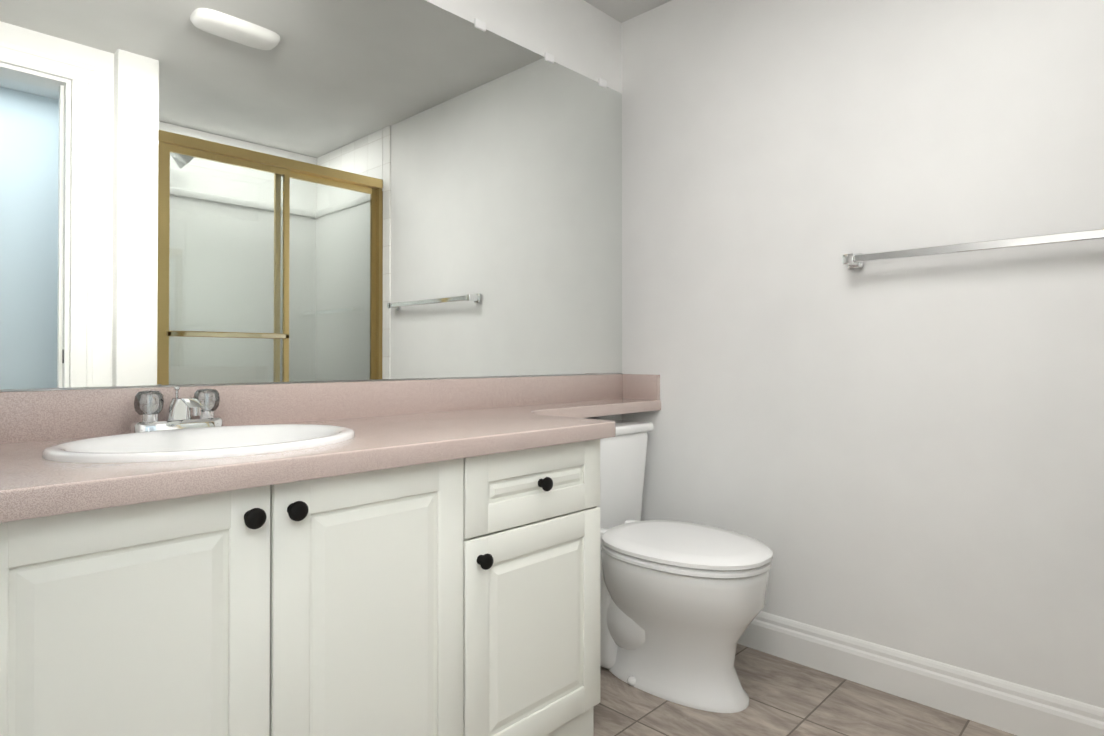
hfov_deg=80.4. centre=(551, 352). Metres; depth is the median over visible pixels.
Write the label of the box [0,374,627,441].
backsplash
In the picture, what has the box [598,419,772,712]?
toilet
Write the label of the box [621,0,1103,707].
wall
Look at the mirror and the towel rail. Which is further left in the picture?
the mirror
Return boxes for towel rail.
[843,229,1103,268]
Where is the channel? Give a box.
[0,373,622,390]
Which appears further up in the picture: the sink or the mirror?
the mirror
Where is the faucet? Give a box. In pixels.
[130,385,223,433]
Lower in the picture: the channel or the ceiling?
the channel
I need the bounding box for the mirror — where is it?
[0,0,621,388]
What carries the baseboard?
attached to the wall at (905, 454)
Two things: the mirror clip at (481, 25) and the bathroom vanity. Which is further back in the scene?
the mirror clip at (481, 25)
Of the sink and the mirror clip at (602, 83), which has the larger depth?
the mirror clip at (602, 83)
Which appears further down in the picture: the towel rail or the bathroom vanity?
the bathroom vanity
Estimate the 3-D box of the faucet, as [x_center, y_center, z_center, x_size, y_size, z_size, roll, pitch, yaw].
[-0.716,0.110,1.279,0.144,0.088,0.164,0,-1,44]
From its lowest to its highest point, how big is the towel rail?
0.042 m
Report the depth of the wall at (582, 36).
2.24 m
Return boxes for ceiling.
[584,0,671,22]
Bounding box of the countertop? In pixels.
[0,398,660,505]
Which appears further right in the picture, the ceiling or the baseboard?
the baseboard
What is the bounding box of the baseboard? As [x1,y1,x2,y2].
[737,611,1103,735]
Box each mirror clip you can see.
[474,18,485,31]
[544,52,553,62]
[598,78,606,87]
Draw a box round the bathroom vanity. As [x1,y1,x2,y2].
[0,430,615,735]
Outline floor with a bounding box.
[593,644,1016,735]
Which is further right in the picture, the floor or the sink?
the floor
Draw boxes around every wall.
[0,0,621,419]
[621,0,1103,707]
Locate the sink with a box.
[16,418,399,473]
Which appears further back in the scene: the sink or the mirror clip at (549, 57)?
the mirror clip at (549, 57)
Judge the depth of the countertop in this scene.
1.10 m

